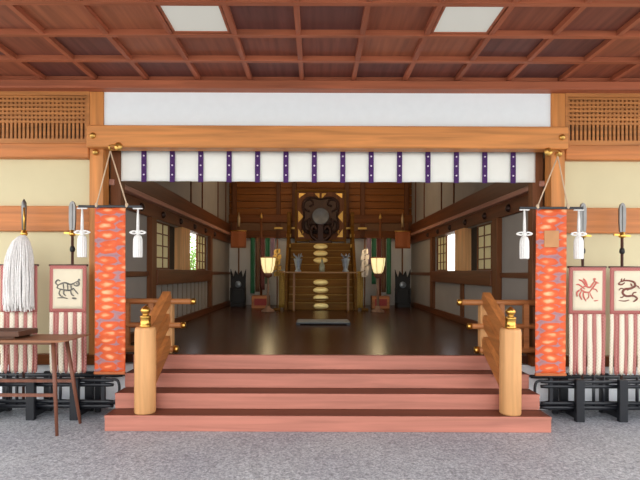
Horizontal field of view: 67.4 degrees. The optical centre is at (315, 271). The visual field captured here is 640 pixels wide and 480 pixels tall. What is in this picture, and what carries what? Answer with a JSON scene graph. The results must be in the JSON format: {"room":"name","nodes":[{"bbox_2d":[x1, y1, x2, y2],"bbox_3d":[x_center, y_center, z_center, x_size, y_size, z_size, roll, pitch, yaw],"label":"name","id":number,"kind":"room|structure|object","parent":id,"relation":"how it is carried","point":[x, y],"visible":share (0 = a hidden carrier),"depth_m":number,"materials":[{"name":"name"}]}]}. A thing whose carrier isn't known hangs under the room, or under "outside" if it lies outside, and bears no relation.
{"room":"house of worship","nodes":[
{"label":"house of worship","id":0,"kind":"room"},
{"bbox_2d":[78,151,141,374],"bbox_3d":[-2.101,-0.097,4.898,0.650,2.284,0.034,0,0,0],"label":"hanging banner","id":1,"kind":"object","parent":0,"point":[110,220],"visible":1,"depth_m":4.90,"materials":[{"name":"orange fabric"}]},
{"bbox_2d":[74,208,90,256],"bbox_3d":[-2.387,-0.403,4.900,0.153,0.505,0.095,0,0,29],"label":"tassel","id":2,"kind":"object","parent":1,"relation":"hanging from","point":[81,240],"visible":1,"depth_m":4.88,"materials":[{"name":"white fabric"}]},
{"bbox_2d":[108,142,122,150],"bbox_3d":[-2.099,-1.305,4.983,0.090,0.144,0.234,0,0,0],"label":"hook","id":3,"kind":"object","parent":1,"relation":"on","point":[118,146],"visible":1,"depth_m":5.08,"materials":[{"name":"metal"}]},
{"bbox_2d":[129,208,145,257],"bbox_3d":[-1.818,-0.401,4.900,0.153,0.505,0.095,0,0,29],"label":"tassel","id":4,"kind":"object","parent":1,"relation":"hanging from","point":[137,240],"visible":1,"depth_m":4.88,"materials":[{"name":"white fabric"}]},
{"bbox_2d":[109,157,230,341],"bbox_3d":[-2.375,-0.985,9.265,0.250,3.766,7.870,0,0,0],"label":"wall","id":5,"kind":"structure","parent":0,"point":[193,207],"depth_m":8.28,"materials":[{"name":"paint"}]},
{"bbox_2d":[89,92,108,354],"bbox_3d":[-2.374,-0.478,5.198,0.150,2.940,0.264,0,0,0],"label":"trim","id":6,"kind":"structure","parent":5,"relation":"attached to","point":[98,158],"depth_m":5.18,"materials":[{"name":"brown wood"}]},
{"bbox_2d":[110,151,124,204],"bbox_3d":[-2.240,-0.980,5.420,0.120,3.756,0.120,0,0,0],"label":"trim","id":7,"kind":"structure","parent":5,"relation":"attached to","point":[116,195],"depth_m":5.36,"materials":[{"name":"brown wood"}]},
{"bbox_2d":[156,221,169,268],"bbox_3d":[-2.427,-0.408,7.435,0.032,0.740,0.930,0,0,0],"label":"window","id":8,"kind":"structure","parent":5,"relation":"in","point":[163,230],"depth_m":7.61,"materials":[{"name":"beige paper"}]},
{"bbox_2d":[169,226,174,268],"bbox_3d":[-2.454,-0.409,8.075,0.025,0.800,0.450,0,0,0],"label":"shutter","id":9,"kind":"object","parent":5,"relation":"attached to","point":[172,229],"depth_m":8.16,"materials":[{"name":"brown wood"}]},
{"bbox_2d":[196,234,205,269],"bbox_3d":[-2.427,-0.408,10.130,0.032,0.740,0.740,0,0,0],"label":"window","id":10,"kind":"structure","parent":5,"relation":"in","point":[200,240],"depth_m":10.10,"materials":[{"name":"beige paper"}]},
{"bbox_2d":[0,0,639,80],"bbox_3d":[0.124,-2.085,3.458,9.900,0.110,3.684,0,0,0],"label":"ceiling","id":11,"kind":"structure","parent":0,"point":[375,40],"depth_m":4.32,"materials":[{"name":"brown wood"}]},
{"bbox_2d":[158,6,230,32],"bbox_3d":[-0.976,-2.063,3.890,0.490,0.036,0.440,0,0,0],"label":"recessed light","id":12,"kind":"object","parent":11,"relation":"in","point":[181,19],"visible":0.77,"depth_m":3.90,"materials":[{"name":"white plastic"}]},
{"bbox_2d":[430,7,506,33],"bbox_3d":[1.224,-2.056,3.890,0.490,0.036,0.440,0,0,0],"label":"recessed light","id":13,"kind":"object","parent":11,"relation":"in","point":[451,20],"visible":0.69,"depth_m":3.90,"materials":[{"name":"white plastic"}]},
{"bbox_2d":[0,408,639,479],"bbox_3d":[0.112,1.560,-1.750,18.000,0.120,14.500,0,0,0],"label":"floor","id":14,"kind":"structure","parent":0,"point":[601,447],"depth_m":3.98,"materials":[{"name":"stone"}]},
{"bbox_2d":[0,334,90,435],"bbox_3d":[-2.820,1.057,4.578,1.143,0.871,0.443,0,0,0],"label":"side table","id":15,"kind":"object","parent":14,"relation":"on","point":[32,339],"visible":1,"depth_m":4.43,"materials":[{"name":"brown wood"}]},
{"bbox_2d":[0,328,37,338],"bbox_3d":[-2.995,0.586,4.585,0.500,0.070,0.310,0,0,0],"label":"wooden tray","id":16,"kind":"object","parent":15,"relation":"on","point":[5,333],"visible":1,"depth_m":4.50,"materials":[{"name":"brown wood"}]},
{"bbox_2d":[0,371,124,420],"bbox_3d":[-2.813,1.270,4.997,1.650,0.440,0.365,0,0,0],"label":"rack","id":17,"kind":"object","parent":14,"relation":"on","point":[34,407],"visible":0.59,"depth_m":4.87,"materials":[{"name":"black metal"}]},
{"bbox_2d":[0,199,38,403],"bbox_3d":[-3.074,0.304,4.937,0.403,2.130,0.202,0,0,0],"label":"banner halberd","id":18,"kind":"object","parent":17,"relation":"on","point":[18,273],"visible":0.94,"depth_m":4.95,"materials":[{"name":"white fabric"}]},
{"bbox_2d":[49,201,87,377],"bbox_3d":[-2.564,0.316,4.990,0.400,2.110,0.091,0,0,0],"label":"banner halberd","id":19,"kind":"object","parent":17,"relation":"on","point":[68,282],"visible":0.81,"depth_m":4.96,"materials":[{"name":"white fabric"}]},
{"bbox_2d":[104,354,551,432],"bbox_3d":[0.113,1.203,4.873,4.190,0.595,0.754,0,0,0],"label":"wooden staircase","id":20,"kind":"structure","parent":14,"relation":"on","point":[195,392],"depth_m":4.74,"materials":[{"name":"brown wood"}]},
{"bbox_2d":[126,291,195,414],"bbox_3d":[-1.807,0.779,4.957,0.958,1.135,0.886,0,0,0],"label":"stair railing","id":21,"kind":"object","parent":20,"relation":"on","point":[154,333],"visible":0.98,"depth_m":4.81,"materials":[{"name":"brown wood"}]},
{"bbox_2d":[457,292,534,415],"bbox_3d":[2.035,0.792,4.957,0.958,1.135,0.886,0,0,0],"label":"stair railing","id":22,"kind":"object","parent":20,"relation":"on","point":[502,342],"visible":0.95,"depth_m":4.82,"materials":[{"name":"brown wood"}]},
{"bbox_2d":[529,373,639,421],"bbox_3d":[3.038,1.291,4.997,1.650,0.440,0.365,0,0,0],"label":"rack","id":23,"kind":"object","parent":14,"relation":"on","point":[557,402],"visible":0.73,"depth_m":4.87,"materials":[{"name":"black paint"}]},
{"bbox_2d":[519,156,582,375],"bbox_3d":[2.398,-0.062,4.898,0.650,2.245,0.034,0,0,0],"label":"hanging banner","id":24,"kind":"object","parent":23,"relation":"on","point":[551,222],"visible":1,"depth_m":4.90,"materials":[{"name":"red fabric"}]},
{"bbox_2d":[516,209,532,258],"bbox_3d":[2.127,-0.387,4.900,0.153,0.505,0.095,0,0,29],"label":"tassel","id":25,"kind":"object","parent":24,"relation":"hanging from","point":[524,241],"visible":1,"depth_m":4.88,"materials":[{"name":"white fabric"}]},
{"bbox_2d":[544,147,559,155],"bbox_3d":[2.469,-1.249,4.983,0.090,0.144,0.234,0,0,0],"label":"hook","id":26,"kind":"object","parent":24,"relation":"on","point":[548,151],"visible":1,"depth_m":5.08,"materials":[{"name":"metal"}]},
{"bbox_2d":[570,209,586,258],"bbox_3d":[2.681,-0.385,4.900,0.153,0.505,0.095,0,0,29],"label":"tassel","id":27,"kind":"object","parent":24,"relation":"hanging from","point":[578,249],"visible":1,"depth_m":4.88,"materials":[{"name":"white fabric"}]},
{"bbox_2d":[567,203,606,379],"bbox_3d":[2.806,0.335,4.989,0.400,2.110,0.092,0,0,0],"label":"banner halberd","id":28,"kind":"object","parent":23,"relation":"on","point":[587,284],"visible":0.96,"depth_m":4.96,"materials":[{"name":"white fabric"}]},
{"bbox_2d":[608,203,639,378],"bbox_3d":[3.231,0.336,4.989,0.400,2.110,0.091,0,0,0],"label":"banner halberd","id":29,"kind":"object","parent":23,"relation":"on","point":[624,280],"visible":1,"depth_m":4.96,"materials":[{"name":"white fabric"}]},
{"bbox_2d":[0,91,639,409],"bbox_3d":[0.119,-0.675,5.260,9.900,4.350,0.200,0,0,0],"label":"wall","id":30,"kind":"structure","parent":0,"point":[45,155],"depth_m":5.20,"materials":[{"name":"beige paint"}]},
{"bbox_2d":[0,79,639,93],"bbox_3d":[0.124,-1.984,5.185,9.900,0.088,0.230,0,0,0],"label":"trim","id":31,"kind":"structure","parent":30,"relation":"attached to","point":[197,86],"depth_m":5.07,"materials":[{"name":"brown wood"}]},
{"bbox_2d":[86,125,568,151],"bbox_3d":[0.122,-1.438,5.185,5.132,0.236,0.170,0,0,0],"label":"beam","id":32,"kind":"structure","parent":30,"relation":"attached to","point":[131,137],"depth_m":5.10,"materials":[{"name":"brown wood"}]},
{"bbox_2d":[121,151,534,182],"bbox_3d":[0.137,-1.192,5.356,4.865,0.392,0.043,0,0,0],"label":"curtain","id":33,"kind":"object","parent":30,"relation":"hanging from","point":[143,166],"visible":0.84,"depth_m":5.36,"materials":[{"name":"white fabric"}]},
{"bbox_2d":[229,181,411,304],"bbox_3d":[0.120,-0.900,13.197,5.500,4.000,0.305,0,0,0],"label":"wall","id":34,"kind":"structure","parent":0,"point":[367,200],"depth_m":13.15,"materials":[{"name":"paint"}]},
{"bbox_2d":[125,305,531,363],"bbox_3d":[0.114,0.951,9.325,5.200,0.090,8.150,0,0,0],"label":"floor","id":35,"kind":"structure","parent":0,"point":[247,330],"depth_m":7.03,"materials":[{"name":"brown wood"}]},
{"bbox_2d":[230,213,246,306],"bbox_3d":[-2.022,-0.334,12.500,0.430,2.466,0.400,0,0,0],"label":"stand","id":36,"kind":"object","parent":35,"relation":"on","point":[238,237],"visible":1,"depth_m":12.47,"materials":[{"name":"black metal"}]},
{"bbox_2d":[247,213,275,307],"bbox_3d":[-1.382,-0.302,12.096,0.720,2.406,0.328,0,0,0],"label":"banner stand","id":37,"kind":"object","parent":35,"relation":"on","point":[261,246],"visible":0.83,"depth_m":12.05,"materials":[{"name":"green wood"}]},
{"bbox_2d":[260,257,275,311],"bbox_3d":[-1.089,0.280,10.900,0.356,1.244,0.356,0,0,0],"label":"lantern","id":38,"kind":"object","parent":35,"relation":"on","point":[267,263],"visible":1,"depth_m":10.81,"materials":[{"name":"beige paper"}]},
{"bbox_2d":[273,239,280,310],"bbox_3d":[-0.913,0.060,11.273,0.198,1.686,0.125,0,0,0],"label":"wand","id":39,"kind":"object","parent":35,"relation":"on","point":[276,251],"visible":0.91,"depth_m":11.27,"materials":[{"name":"brown wood"}]},
{"bbox_2d":[281,272,357,311],"bbox_3d":[0.085,0.451,11.010,1.740,0.911,0.340,0,0,0],"label":"table","id":40,"kind":"object","parent":35,"relation":"on","point":[294,299],"visible":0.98,"depth_m":10.87,"materials":[{"name":"brown wood"}]},
{"bbox_2d":[293,253,302,271],"bbox_3d":[-0.410,-0.218,11.000,0.218,0.422,0.222,0,0,0],"label":"vase","id":41,"kind":"object","parent":40,"relation":"on","point":[298,261],"visible":1,"depth_m":10.95,"materials":[{"name":"silver metal"}]},
{"bbox_2d":[319,257,324,271],"bbox_3d":[0.138,-0.172,11.000,0.136,0.335,0.134,0,0,0],"label":"flask","id":42,"kind":"object","parent":40,"relation":"on","point":[321,266],"visible":1,"depth_m":10.96,"materials":[{"name":"grey ceramic"}]},
{"bbox_2d":[341,253,349,271],"bbox_3d":[0.680,-0.214,11.000,0.218,0.422,0.222,0,0,0],"label":"vase","id":43,"kind":"object","parent":40,"relation":"on","point":[345,261],"visible":1,"depth_m":10.95,"materials":[{"name":"silver metal"}]},
{"bbox_2d":[295,190,345,242],"bbox_3d":[0.119,-0.652,12.922,1.380,3.116,0.136,0,0,0],"label":"screen","id":44,"kind":"object","parent":35,"relation":"on","point":[306,201],"visible":0.76,"depth_m":12.90,"materials":[{"name":"brown wood"}]},
{"bbox_2d":[279,212,362,309],"bbox_3d":[0.118,-0.344,12.083,2.002,2.500,1.474,0,0,0],"label":"altar","id":45,"kind":"object","parent":35,"relation":"on","point":[307,285],"visible":0.94,"depth_m":11.87,"materials":[{"name":"brown wood"}]},
{"bbox_2d":[279,271,284,307],"bbox_3d":[-0.815,0.410,11.360,0.142,0.866,0.029,0,0,0],"label":"drape","id":46,"kind":"object","parent":45,"relation":"hanging from","point":[282,275],"depth_m":11.35,"materials":[{"name":"gold metal"}]},
{"bbox_2d":[307,208,333,242],"bbox_3d":[0.121,-1.232,12.740,0.730,0.946,0.160,0,0,0],"label":"round mirror","id":47,"kind":"object","parent":45,"relation":"on","point":[320,216],"visible":0.98,"depth_m":12.71,"materials":[{"name":"metal"}]},
{"bbox_2d":[357,271,362,307],"bbox_3d":[1.045,0.417,11.360,0.142,0.866,0.029,0,0,0],"label":"drape","id":48,"kind":"object","parent":45,"relation":"hanging from","point":[359,275],"depth_m":11.36,"materials":[{"name":"gold metal"}]},
{"bbox_2d":[296,319,350,324],"bbox_3d":[0.124,0.880,8.450,0.940,0.052,0.500,0,0,0],"label":"platform","id":49,"kind":"object","parent":35,"relation":"on","point":[299,321],"visible":1,"depth_m":8.28,"materials":[{"name":"black paint"}]},
{"bbox_2d":[361,239,368,310],"bbox_3d":[1.147,0.067,11.273,0.198,1.686,0.125,0,0,0],"label":"wand","id":50,"kind":"object","parent":35,"relation":"on","point":[365,251],"visible":1,"depth_m":11.26,"materials":[{"name":"white paper"}]},
{"bbox_2d":[370,257,385,312],"bbox_3d":[1.406,0.289,10.900,0.356,1.244,0.356,0,0,0],"label":"lantern","id":51,"kind":"object","parent":35,"relation":"on","point":[377,263],"visible":1,"depth_m":10.80,"materials":[{"name":"beige paper"}]},
{"bbox_2d":[366,213,394,308],"bbox_3d":[1.618,-0.291,12.096,0.720,2.406,0.328,0,0,0],"label":"banner stand","id":52,"kind":"object","parent":35,"relation":"on","point":[385,280],"visible":0.77,"depth_m":12.05,"materials":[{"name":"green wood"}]},
{"bbox_2d":[394,213,410,307],"bbox_3d":[2.258,-0.319,12.500,0.430,2.466,0.400,0,0,0],"label":"stand","id":53,"kind":"object","parent":35,"relation":"on","point":[402,238],"visible":1,"depth_m":12.47,"materials":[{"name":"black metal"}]},
{"bbox_2d":[410,152,544,331],"bbox_3d":[2.615,-0.968,9.265,0.250,3.766,7.870,0,0,0],"label":"wall","id":54,"kind":"structure","parent":0,"point":[439,209],"depth_m":8.28,"materials":[{"name":"paint"}]},
{"bbox_2d":[437,235,447,270],"bbox_3d":[2.663,-0.391,10.130,0.032,0.740,0.740,0,0,0],"label":"window","id":55,"kind":"structure","parent":54,"relation":"in","point":[442,242],"depth_m":10.12,"materials":[{"name":"beige paper"}]},
{"bbox_2d":[471,227,476,269],"bbox_3d":[2.691,-0.391,8.075,0.025,0.800,0.450,0,0,0],"label":"shutter","id":56,"kind":"object","parent":54,"relation":"attached to","point":[474,229],"depth_m":8.11,"materials":[{"name":"brown wood"}]},
{"bbox_2d":[477,222,491,269],"bbox_3d":[2.663,-0.391,7.435,0.032,0.740,0.930,0,0,0],"label":"window","id":57,"kind":"structure","parent":54,"relation":"in","point":[484,232],"depth_m":7.58,"materials":[{"name":"beige paper"}]},
{"bbox_2d":[528,152,542,353],"bbox_3d":[2.480,-0.963,5.420,0.120,3.756,0.120,0,0,0],"label":"trim","id":58,"kind":"structure","parent":54,"relation":"attached to","point":[534,191],"depth_m":5.36,"materials":[{"name":"brown wood"}]},
{"bbox_2d":[545,93,565,206],"bbox_3d":[2.612,-0.461,5.198,0.150,2.940,0.264,0,0,0],"label":"trim","id":59,"kind":"structure","parent":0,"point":[554,190],"depth_m":5.18,"materials":[{"name":"brown wood"}]},
{"label":"outside","id":60,"kind":"structure","parent":0,"visible":0},
{"bbox_2d":[190,234,195,269],"bbox_3d":[-3.915,0.160,15.781,2.138,2.668,6.410,0,0,0],"label":"shrub","id":61,"kind":"object","parent":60,"point":[193,254],"visible":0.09,"depth_m":15.19,"materials":[{"name":"green plant"}]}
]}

